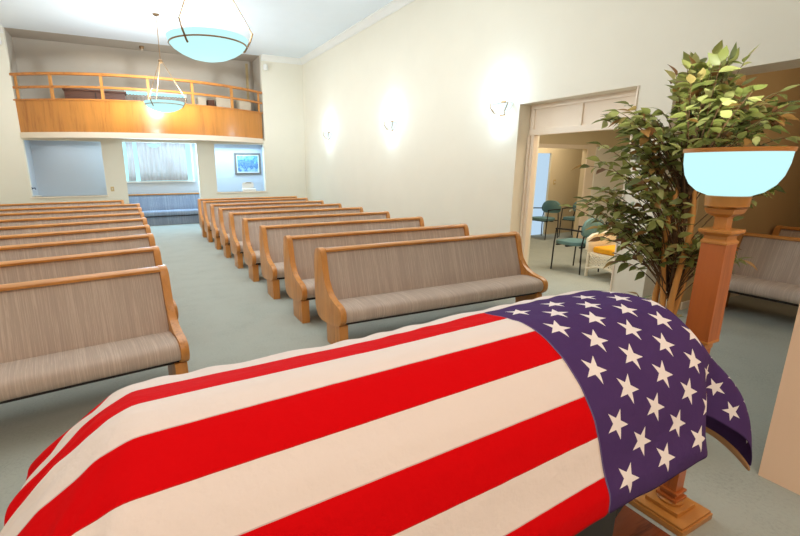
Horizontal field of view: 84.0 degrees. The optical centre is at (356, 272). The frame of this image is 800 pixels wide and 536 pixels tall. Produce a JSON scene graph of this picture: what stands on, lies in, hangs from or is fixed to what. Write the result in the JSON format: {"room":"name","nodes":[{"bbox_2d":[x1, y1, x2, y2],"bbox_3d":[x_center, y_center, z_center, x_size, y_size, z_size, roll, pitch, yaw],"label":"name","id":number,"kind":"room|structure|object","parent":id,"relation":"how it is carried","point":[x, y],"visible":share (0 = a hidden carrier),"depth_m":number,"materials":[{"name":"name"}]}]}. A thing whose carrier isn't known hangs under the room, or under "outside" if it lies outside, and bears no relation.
{"room":"funeral home chapel","nodes":[
{"label":"funeral home chapel","id":0,"kind":"room"},
{"bbox_2d":[4,28,38,195],"bbox_3d":[-8.287,-3.387,10.967,0.160,4.700,0.800,-7,15,-26],"label":"wall","id":1,"kind":"structure","parent":0,"point":[9,41],"depth_m":10.90,"materials":[{"name":"beige paint"}]},
{"bbox_2d":[12,37,263,196],"bbox_3d":[-6.206,-3.782,12.491,7.400,4.750,0.150,-7,15,-26],"label":"wall","id":2,"kind":"structure","parent":0,"point":[31,55],"depth_m":12.00,"materials":[{"name":"beige paint"}]},
{"bbox_2d":[124,90,186,97],"bbox_3d":[-5.614,-4.616,12.509,1.610,0.960,0.048,-7,15,-26],"label":"window","id":3,"kind":"structure","parent":2,"relation":"in","point":[128,92],"depth_m":12.41,"materials":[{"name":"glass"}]},
{"bbox_2d":[126,94,187,103],"bbox_3d":[-5.584,-4.550,12.465,1.650,0.852,0.043,-7,15,-26],"label":"cafe curtain","id":4,"kind":"object","parent":3,"relation":"hanging from","point":[136,97],"visible":0.27,"depth_m":12.30,"materials":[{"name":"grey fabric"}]},
{"bbox_2d":[122,142,194,182],"bbox_3d":[-5.802,-3.204,12.724,2.120,1.175,0.048,-7,15,-26],"label":"window","id":5,"kind":"structure","parent":2,"relation":"in","point":[189,151],"depth_m":12.80,"materials":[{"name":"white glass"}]},
{"bbox_2d":[125,142,187,180],"bbox_3d":[-5.766,-3.218,12.669,2.020,1.118,0.042,-7,15,-26],"label":"sheer curtain","id":6,"kind":"object","parent":5,"relation":"hanging from","point":[168,161],"visible":0.78,"depth_m":12.72,"materials":[{"name":"fabric"}]},
{"bbox_2d":[234,153,260,174],"bbox_3d":[-3.418,-3.438,13.928,0.820,0.660,0.035,-7,15,-26],"label":"picture","id":7,"kind":"object","parent":2,"relation":"attached to","point":[245,163],"visible":1,"depth_m":13.92,"materials":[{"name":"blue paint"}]},
{"bbox_2d":[237,156,257,171],"bbox_3d":[-3.421,-3.440,13.933,0.700,0.540,0.010,-7,15,-26],"label":"print","id":8,"kind":"object","parent":7,"relation":"attached to","point":[244,163],"depth_m":13.93},
{"bbox_2d":[0,27,305,203],"bbox_3d":[-5.357,-3.616,11.897,8.350,4.700,0.160,-7,15,-26],"label":"wall","id":9,"kind":"structure","parent":0,"point":[283,145],"depth_m":12.63,"materials":[{"name":"beige paint"}]},
{"bbox_2d":[31,195,108,198],"bbox_3d":[-7.269,-1.948,11.280,1.680,0.035,0.220,-7,15,-26],"label":"trim","id":10,"kind":"structure","parent":9,"relation":"attached to","point":[81,195],"depth_m":11.19,"materials":[{"name":"white wood"}]},
{"bbox_2d":[9,72,262,142],"bbox_3d":[-5.170,-4.136,11.268,6.011,1.435,1.205,-7,15,-26],"label":"balcony","id":11,"kind":"object","parent":9,"relation":"attached to","point":[52,117],"visible":0.96,"depth_m":10.59,"materials":[{"name":"brown wood"}]},
{"bbox_2d":[216,191,266,193],"bbox_3d":[-3.417,-2.414,13.191,1.490,0.035,0.220,-7,15,-26],"label":"trim","id":12,"kind":"structure","parent":9,"relation":"attached to","point":[235,191],"depth_m":13.16,"materials":[{"name":"white wood"}]},
{"bbox_2d":[242,182,255,191],"bbox_3d":[-3.222,-2.585,13.241,0.400,0.275,0.140,-7,15,-26],"label":"box","id":13,"kind":"object","parent":12,"relation":"on","point":[246,186],"visible":0.98,"depth_m":13.24,"materials":[{"name":"white paint"}]},
{"bbox_2d":[263,64,267,70],"bbox_3d":[-2.594,-5.873,12.623,0.140,0.160,0.160,-7,15,-26],"label":"wall fixture","id":14,"kind":"object","parent":9,"relation":"attached to","point":[265,66],"visible":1,"depth_m":12.57,"materials":[{"name":"white paint"}]},
{"bbox_2d":[261,54,301,64],"bbox_3d":[-2.136,-6.181,12.813,1.250,0.150,0.120,-7,15,-26],"label":"trim","id":15,"kind":"structure","parent":9,"relation":"attached to","point":[271,58],"depth_m":12.79,"materials":[{"name":"white paint"}]},
{"bbox_2d":[0,0,392,61],"bbox_3d":[-1.954,-4.396,4.620,8.750,0.200,17.400,-7,15,-26],"label":"ceiling","id":16,"kind":"structure","parent":0,"point":[286,28],"depth_m":9.62,"materials":[{"name":"white paint"}]},
{"bbox_2d":[144,13,186,112],"bbox_3d":[-4.157,-4.450,9.452,0.867,1.939,0.859,-7,15,-26],"label":"pendant lamp","id":17,"kind":"object","parent":16,"relation":"hanging from","point":[160,105],"visible":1,"depth_m":9.37,"materials":[{"name":"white glass"}]},
{"bbox_2d":[166,0,252,61],"bbox_3d":[-1.547,-3.230,4.488,0.867,2.004,0.859,-7,15,-26],"label":"pendant lamp","id":18,"kind":"object","parent":16,"relation":"hanging from","point":[205,44],"visible":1,"depth_m":4.43,"materials":[{"name":"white glass"}]},
{"bbox_2d":[252,57,262,133],"bbox_3d":[-2.906,-5.225,13.354,0.150,2.260,0.800,-7,15,-26],"label":"wall","id":19,"kind":"structure","parent":0,"point":[255,64],"depth_m":13.18,"materials":[{"name":"beige paint"}]},
{"bbox_2d":[0,223,799,535],"bbox_3d":[0.547,0.002,7.272,14.600,0.200,17.900,-7,15,-26],"label":"floor","id":20,"kind":"structure","parent":0,"point":[225,317],"depth_m":4.03,"materials":[{"name":"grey carpet"}]},
{"bbox_2d":[0,200,123,208],"bbox_3d":[-6.444,-1.086,9.580,2.620,0.866,0.643,-8,16,-30],"label":"pew","id":21,"kind":"object","parent":20,"relation":"on","point":[108,202],"visible":0.18,"depth_m":9.64,"materials":[{"name":"brown wood"}]},
{"bbox_2d":[0,203,139,213],"bbox_3d":[-5.703,-0.821,8.466,2.950,0.866,0.643,-8,16,-31],"label":"pew","id":22,"kind":"object","parent":20,"relation":"on","point":[114,206],"visible":0.16,"depth_m":8.61,"materials":[{"name":"brown wood"}]},
{"bbox_2d":[0,207,141,219],"bbox_3d":[-5.226,-0.603,7.557,2.950,0.866,0.643,-8,16,-31],"label":"pew","id":23,"kind":"object","parent":20,"relation":"on","point":[3,216],"visible":0.17,"depth_m":7.74,"materials":[{"name":"brown wood"}]},
{"bbox_2d":[0,212,144,226],"bbox_3d":[-4.712,-0.378,6.613,2.950,0.866,0.643,-9,16,-33],"label":"pew","id":24,"kind":"object","parent":20,"relation":"on","point":[63,219],"visible":0.12,"depth_m":6.86,"materials":[{"name":"brown wood"}]},
{"bbox_2d":[0,217,147,235],"bbox_3d":[-4.237,-0.172,5.753,2.950,0.866,0.643,-10,17,-35],"label":"pew","id":25,"kind":"object","parent":20,"relation":"on","point":[39,228],"visible":0.19,"depth_m":6.08,"materials":[{"name":"brown wood"}]},
{"bbox_2d":[0,225,150,245],"bbox_3d":[-3.795,0.028,4.916,2.950,0.866,0.643,-10,17,-36],"label":"pew","id":26,"kind":"object","parent":20,"relation":"on","point":[16,239],"visible":0.22,"depth_m":5.30,"materials":[{"name":"brown wood"}]},
{"bbox_2d":[0,233,155,261],"bbox_3d":[-3.401,0.209,4.155,2.950,0.866,0.644,-10,17,-35],"label":"pew","id":27,"kind":"object","parent":20,"relation":"on","point":[70,247],"visible":0.1,"depth_m":4.59,"materials":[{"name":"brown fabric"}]},
{"bbox_2d":[0,246,177,317],"bbox_3d":[-2.973,0.404,3.341,2.950,0.866,0.644,-10,17,-35],"label":"pew","id":28,"kind":"object","parent":20,"relation":"on","point":[14,271],"visible":0.23,"depth_m":3.84,"materials":[{"name":"beige fabric"}]},
{"bbox_2d":[0,265,189,403],"bbox_3d":[-2.574,0.594,2.545,2.950,0.866,0.643,-9,16,-33],"label":"pew","id":29,"kind":"object","parent":20,"relation":"on","point":[57,334],"visible":0.97,"depth_m":2.99,"materials":[{"name":"beige fabric"}]},
{"bbox_2d":[0,331,180,401],"bbox_3d":[-2.518,0.709,2.488,2.830,0.152,0.423,-9,16,-33],"label":"seat cushion","id":30,"kind":"object","parent":29,"relation":"on","point":[34,373],"depth_m":2.86,"materials":[{"name":"beige fabric"}]},
{"bbox_2d":[128,193,199,225],"bbox_3d":[-5.654,-1.824,12.648,2.600,0.866,0.643,-7,15,-26],"label":"pew","id":31,"kind":"object","parent":20,"relation":"on","point":[165,208],"visible":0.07,"depth_m":12.71,"materials":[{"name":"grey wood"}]},
{"bbox_2d":[142,209,197,216],"bbox_3d":[-5.608,-1.708,12.584,2.480,0.152,0.423,-7,15,-26],"label":"seat cushion","id":32,"kind":"object","parent":31,"relation":"on","point":[147,212],"depth_m":12.59,"materials":[{"name":"grey fabric"}]},
{"bbox_2d":[197,196,296,236],"bbox_3d":[-2.594,-1.434,10.996,2.455,0.866,0.643,-6,15,-24],"label":"pew","id":33,"kind":"object","parent":20,"relation":"on","point":[200,206],"visible":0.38,"depth_m":10.69,"materials":[{"name":"brown wood"}]},
{"bbox_2d":[202,198,307,241],"bbox_3d":[-2.239,-1.272,10.320,2.455,0.866,0.643,-6,15,-24],"label":"pew","id":34,"kind":"object","parent":20,"relation":"on","point":[206,204],"visible":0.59,"depth_m":10.02,"materials":[{"name":"brown wood"}]},
{"bbox_2d":[210,200,323,249],"bbox_3d":[-1.787,-1.065,9.453,2.455,0.866,0.643,-6,15,-24],"label":"pew","id":35,"kind":"object","parent":20,"relation":"on","point":[213,207],"visible":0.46,"depth_m":9.15,"materials":[{"name":"brown wood"}]},
{"bbox_2d":[218,203,341,257],"bbox_3d":[-1.359,-0.868,8.628,2.455,0.866,0.643,-6,15,-24],"label":"pew","id":36,"kind":"object","parent":20,"relation":"on","point":[222,212],"visible":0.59,"depth_m":8.32,"materials":[{"name":"brown wood"}]},
{"bbox_2d":[228,207,362,268],"bbox_3d":[-0.927,-0.671,7.805,2.455,0.866,0.643,-6,15,-24],"label":"pew","id":37,"kind":"object","parent":20,"relation":"on","point":[234,218],"visible":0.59,"depth_m":7.50,"materials":[{"name":"brown wood"}]},
{"bbox_2d":[239,241,242,251],"bbox_3d":[-0.884,-0.555,7.740,2.335,0.152,0.423,-6,15,-24],"label":"seat cushion","id":38,"kind":"object","parent":37,"relation":"on","point":[240,242],"depth_m":7.09,"materials":[{"name":"beige fabric"}]},
{"bbox_2d":[242,211,389,281],"bbox_3d":[-0.487,-0.473,6.976,2.455,0.866,0.643,-6,15,-24],"label":"pew","id":39,"kind":"object","parent":20,"relation":"on","point":[250,226],"visible":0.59,"depth_m":6.67,"materials":[{"name":"brown wood"}]},
{"bbox_2d":[254,250,260,262],"bbox_3d":[-0.444,-0.357,6.911,2.335,0.152,0.423,-6,15,-24],"label":"seat cushion","id":40,"kind":"object","parent":39,"relation":"on","point":[256,252],"depth_m":6.26,"materials":[{"name":"beige fabric"}]},
{"bbox_2d":[259,216,423,298],"bbox_3d":[-0.040,-0.273,6.138,2.455,0.866,0.643,-6,15,-24],"label":"pew","id":41,"kind":"object","parent":20,"relation":"on","point":[271,237],"visible":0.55,"depth_m":5.83,"materials":[{"name":"beige fabric"}]},
{"bbox_2d":[274,262,284,277],"bbox_3d":[0.002,-0.157,6.073,2.335,0.152,0.423,-6,15,-24],"label":"seat cushion","id":42,"kind":"object","parent":41,"relation":"on","point":[278,266],"depth_m":5.44,"materials":[{"name":"beige fabric"}]},
{"bbox_2d":[283,223,468,323],"bbox_3d":[0.421,-0.069,5.286,2.455,0.866,0.643,-6,15,-24],"label":"pew","id":43,"kind":"object","parent":20,"relation":"on","point":[298,250],"visible":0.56,"depth_m":4.96,"materials":[{"name":"beige fabric"}]},
{"bbox_2d":[302,278,314,297],"bbox_3d":[0.463,0.047,5.221,2.335,0.152,0.423,-6,15,-24],"label":"seat cushion","id":44,"kind":"object","parent":43,"relation":"on","point":[308,283],"depth_m":4.59,"materials":[{"name":"beige fabric"}]},
{"bbox_2d":[314,231,547,343],"bbox_3d":[0.840,0.105,4.556,2.455,0.866,0.643,-6,15,-25],"label":"pew","id":45,"kind":"object","parent":20,"relation":"on","point":[354,284],"visible":0.97,"depth_m":4.40,"materials":[{"name":"beige fabric"}]},
{"bbox_2d":[338,275,543,322],"bbox_3d":[0.882,0.222,4.491,2.335,0.152,0.423,-6,15,-25],"label":"seat cushion","id":46,"kind":"object","parent":45,"relation":"on","point":[366,306],"depth_m":4.32,"materials":[{"name":"beige fabric"}]},
{"bbox_2d":[532,200,560,239],"bbox_3d":[4.295,-1.229,10.135,0.511,0.846,0.562,-7,15,-28],"label":"armchair","id":47,"kind":"object","parent":20,"relation":"on","point":[550,206],"visible":0.86,"depth_m":10.08,"materials":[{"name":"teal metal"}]},
{"bbox_2d":[558,201,576,236],"bbox_3d":[5.072,-1.235,10.152,0.511,0.846,0.562,-10,17,-36],"label":"armchair","id":48,"kind":"object","parent":20,"relation":"on","point":[568,218],"visible":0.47,"depth_m":10.25,"materials":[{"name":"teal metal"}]},
{"bbox_2d":[550,218,603,274],"bbox_3d":[3.471,-0.457,6.925,0.562,0.846,0.511,-7,15,-26],"label":"armchair","id":49,"kind":"object","parent":20,"relation":"on","point":[567,242],"visible":0.71,"depth_m":6.72,"materials":[{"name":"teal fabric"}]},
{"bbox_2d":[584,231,615,275],"bbox_3d":[3.867,-0.406,6.404,0.757,0.986,0.652,-5,14,-20],"label":"wicker armchair","id":50,"kind":"object","parent":20,"relation":"on","point":[603,251],"visible":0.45,"depth_m":6.52,"materials":[{"name":"white wicker"}]},
{"bbox_2d":[593,245,614,255],"bbox_3d":[3.780,-0.317,6.391,0.450,0.090,0.470,-5,14,-20],"label":"cushion","id":51,"kind":"object","parent":50,"relation":"on","point":[608,250],"depth_m":6.39,"materials":[{"name":"yellow fabric"}]},
{"bbox_2d":[575,505,669,535],"bbox_3d":[0.262,1.008,1.539,2.130,0.518,0.690,-7,15,-26],"label":"bier","id":52,"kind":"object","parent":20,"relation":"on","point":[623,521],"visible":0.02,"depth_m":1.86,"materials":[{"name":"brown wood"}]},
{"bbox_2d":[559,40,799,316],"bbox_3d":[1.722,-0.099,2.533,1.066,2.204,0.798,9,16,32],"label":"ficus tree","id":53,"kind":"object","parent":20,"relation":"on","point":[705,125],"visible":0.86,"depth_m":2.37,"materials":[{"name":"green plant"}]},
{"bbox_2d":[629,146,797,535],"bbox_3d":[1.489,0.324,1.921,0.344,1.668,0.344,-7,15,-26],"label":"torchiere","id":54,"kind":"object","parent":20,"relation":"on","point":[729,177],"visible":0.92,"depth_m":1.79,"materials":[{"name":"brown wood"}]},
{"bbox_2d":[683,146,797,195],"bbox_3d":[1.488,-0.399,1.748,0.344,0.182,0.344,-7,15,-26],"label":"bowl","id":55,"kind":"object","parent":54,"relation":"on","point":[715,171],"depth_m":1.64,"materials":[{"name":"blue glass"}]},
{"bbox_2d":[725,232,799,306],"bbox_3d":[4.925,0.259,3.883,0.643,0.866,2.900,-7,15,-26],"label":"pew","id":56,"kind":"object","parent":20,"relation":"on","point":[776,258],"visible":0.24,"depth_m":4.76,"materials":[{"name":"beige fabric"}]},
{"bbox_2d":[729,274,799,303],"bbox_3d":[4.837,0.365,3.862,0.423,0.152,2.780,-7,15,-26],"label":"seat cushion","id":57,"kind":"object","parent":56,"relation":"on","point":[770,288],"depth_m":4.64,"materials":[{"name":"beige fabric"}]},
{"bbox_2d":[772,225,799,237],"bbox_3d":[5.869,0.129,4.417,0.643,0.866,2.900,-7,15,-26],"label":"pew","id":58,"kind":"object","parent":20,"relation":"on","point":[780,230],"visible":0.18,"depth_m":5.55,"materials":[{"name":"brown wood"}]},
{"bbox_2d":[302,0,799,302],"bbox_3d":[2.170,-2.447,6.968,0.450,4.700,16.310,-7,15,-26],"label":"wall","id":59,"kind":"structure","parent":0,"point":[435,69],"depth_m":6.86,"materials":[{"name":"beige paint"}]},
{"bbox_2d":[323,131,331,139],"bbox_3d":[-0.802,-3.723,11.965,0.154,0.220,0.382,-7,15,-26],"label":"wall sconce","id":60,"kind":"object","parent":59,"relation":"attached to","point":[327,135],"visible":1,"depth_m":11.91,"materials":[{"name":"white glass"}]},
{"bbox_2d":[300,0,414,64],"bbox_3d":[1.980,-4.598,6.181,0.120,0.150,16.010,-7,15,-26],"label":"trim","id":61,"kind":"structure","parent":59,"relation":"attached to","point":[393,6],"depth_m":9.85,"materials":[{"name":"white paint"}]},
{"bbox_2d":[384,120,396,130],"bbox_3d":[0.680,-3.048,9.141,0.154,0.220,0.382,-7,15,-26],"label":"wall sconce","id":62,"kind":"object","parent":59,"relation":"attached to","point":[391,125],"visible":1,"depth_m":9.08,"materials":[{"name":"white glass"}]},
{"bbox_2d":[490,99,513,116],"bbox_3d":[2.090,-2.407,6.456,0.154,0.220,0.382,-7,15,-26],"label":"wall sconce","id":63,"kind":"object","parent":59,"relation":"attached to","point":[502,108],"visible":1,"depth_m":6.40,"materials":[{"name":"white glass"}]},
{"bbox_2d":[519,135,537,263],"bbox_3d":[2.551,-0.994,6.622,0.110,2.034,0.093,-7,15,-26],"label":"trim","id":64,"kind":"structure","parent":59,"relation":"attached to","point":[532,141],"depth_m":6.55,"materials":[{"name":"beige wood"}]},
{"bbox_2d":[529,89,636,135],"bbox_3d":[2.911,-2.026,5.668,0.090,0.415,1.650,-7,15,-26],"label":"trim","id":65,"kind":"structure","parent":59,"relation":"attached to","point":[576,115],"depth_m":5.70,"materials":[{"name":"beige wood"}]},
{"bbox_2d":[609,85,638,291],"bbox_3d":[3.255,-0.860,5.166,0.472,2.450,0.017,-7,15,-26],"label":"trim","id":66,"kind":"structure","parent":59,"relation":"attached to","point":[637,92],"depth_m":5.06,"materials":[{"name":"beige wood"}]},
{"bbox_2d":[538,148,582,233],"bbox_3d":[3.773,-2.122,10.098,5.100,2.600,0.100,-7,15,-26],"label":"wall","id":67,"kind":"structure","parent":0,"point":[562,161],"depth_m":10.69,"materials":[{"name":"beige paint"}]},
{"bbox_2d":[531,153,549,234],"bbox_3d":[4.312,-1.849,10.457,0.480,1.900,0.020,-7,15,-26],"label":"door","id":68,"kind":"structure","parent":67,"relation":"in","point":[543,158],"depth_m":10.44,"materials":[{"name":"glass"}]},
{"bbox_2d":[539,129,629,237],"bbox_3d":[4.277,-1.892,9.136,5.100,2.600,0.120,-7,15,-26],"label":"wall","id":69,"kind":"structure","parent":0,"point":[605,137],"depth_m":9.26,"materials":[{"name":"beige paint"}]},
{"bbox_2d":[539,144,596,238],"bbox_3d":[4.196,-1.595,9.078,1.840,2.050,0.030,-7,15,-26],"label":"trim","id":70,"kind":"structure","parent":69,"relation":"attached to","point":[591,148],"depth_m":9.29,"materials":[{"name":"beige wood"}]},
{"bbox_2d":[588,147,627,230],"bbox_3d":[5.537,-1.730,9.738,1.160,2.000,0.050,-7,15,-26],"label":"door","id":71,"kind":"structure","parent":69,"relation":"in","point":[599,180],"depth_m":9.58,"materials":[{"name":"white paint"}]},
{"bbox_2d":[678,68,799,309],"bbox_3d":[5.950,-1.471,5.867,5.100,3.300,0.120,-7,15,-26],"label":"wall","id":72,"kind":"structure","parent":0,"point":[783,209],"depth_m":5.37,"materials":[{"name":"beige paint"}]},
{"bbox_2d":[680,293,738,309],"bbox_3d":[5.093,0.212,5.741,3.100,0.090,0.015,-7,15,-26],"label":"baseboard","id":73,"kind":"structure","parent":72,"relation":"attached to","point":[684,305],"depth_m":5.09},
{"bbox_2d":[758,303,799,494],"bbox_3d":[2.994,-0.862,0.353,0.170,4.700,3.445,-7,15,-26],"label":"wall partition","id":74,"kind":"structure","parent":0,"point":[780,462],"depth_m":2.23,"materials":[{"name":"paint"}]},
{"bbox_3d":[-5.527,-3.767,12.314,6.350,0.080,0.780,-7,15,-26],"label":"ceiling","id":75,"kind":"structure","parent":0,"visible":0},
{"bbox_2d":[147,143,160,147],"bbox_3d":[-5.610,-3.587,12.244,0.360,0.234,0.360,-7,15,-26],"label":"ceiling lamp","id":76,"kind":"object","parent":75,"relation":"attached to","point":[153,145],"visible":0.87,"depth_m":12.15,"materials":[{"name":"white glass"}]},
{"bbox_3d":[-5.594,-3.805,12.270,5.900,0.015,0.780,-7,15,-26],"label":"floor","id":77,"kind":"structure","parent":0,"visible":0},
{"bbox_2d":[62,88,125,99],"bbox_3d":[-6.743,-4.184,11.553,1.420,1.060,0.480,-7,15,-26],"label":"organ console","id":78,"kind":"object","parent":77,"relation":"on","point":[69,93],"visible":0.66,"depth_m":11.22,"materials":[{"name":"brown wood"}]},
{"bbox_2d":[196,97,206,104],"bbox_3d":[-4.396,-4.436,12.621,0.228,1.044,0.408,-7,15,-26],"label":"carton","id":79,"kind":"object","parent":77,"relation":"on","point":[199,100],"visible":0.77,"depth_m":12.35,"materials":[{"name":"cardboard"}]},
{"bbox_2d":[206,100,214,105],"bbox_3d":[-4.182,-4.433,12.734,0.188,0.984,0.408,-7,15,-26],"label":"carton","id":80,"kind":"object","parent":77,"relation":"on","point":[208,102],"visible":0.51,"depth_m":12.47,"materials":[{"name":"brown cardboard"}]},
{"bbox_2d":[213,97,230,107],"bbox_3d":[-3.861,-4.520,12.882,0.448,1.084,0.408,-7,15,-26],"label":"carton","id":81,"kind":"object","parent":77,"relation":"on","point":[220,102],"visible":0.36,"depth_m":12.61,"materials":[{"name":"cardboard"}]},
{"bbox_2d":[236,99,250,110],"bbox_3d":[-3.327,-4.575,13.149,0.348,1.064,0.408,-7,15,-26],"label":"carton","id":82,"kind":"object","parent":77,"relation":"on","point":[244,105],"visible":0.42,"depth_m":12.90,"materials":[{"name":"cardboard"}]},
{"bbox_2d":[245,64,249,99],"bbox_3d":[-3.255,-5.163,13.335,0.070,2.120,0.040,-7,15,-26],"label":"wooden plank","id":83,"kind":"object","parent":77,"relation":"on","point":[246,65],"visible":0.44,"depth_m":13.18,"materials":[{"name":"beige wood"}]},
{"bbox_3d":[0.148,0.506,1.399,1.990,0.522,0.817,-7,15,-26],"label":"casket","id":84,"kind":"object","parent":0,"visible":0},
{"bbox_2d":[0,290,751,535],"bbox_3d":[0.214,0.549,1.481,2.342,0.784,1.078,-7,15,-26],"label":"flag","id":85,"kind":"object","parent":84,"relation":"on","point":[544,415],"visible":1,"depth_m":1.07,"materials":[{"name":"fabric"}]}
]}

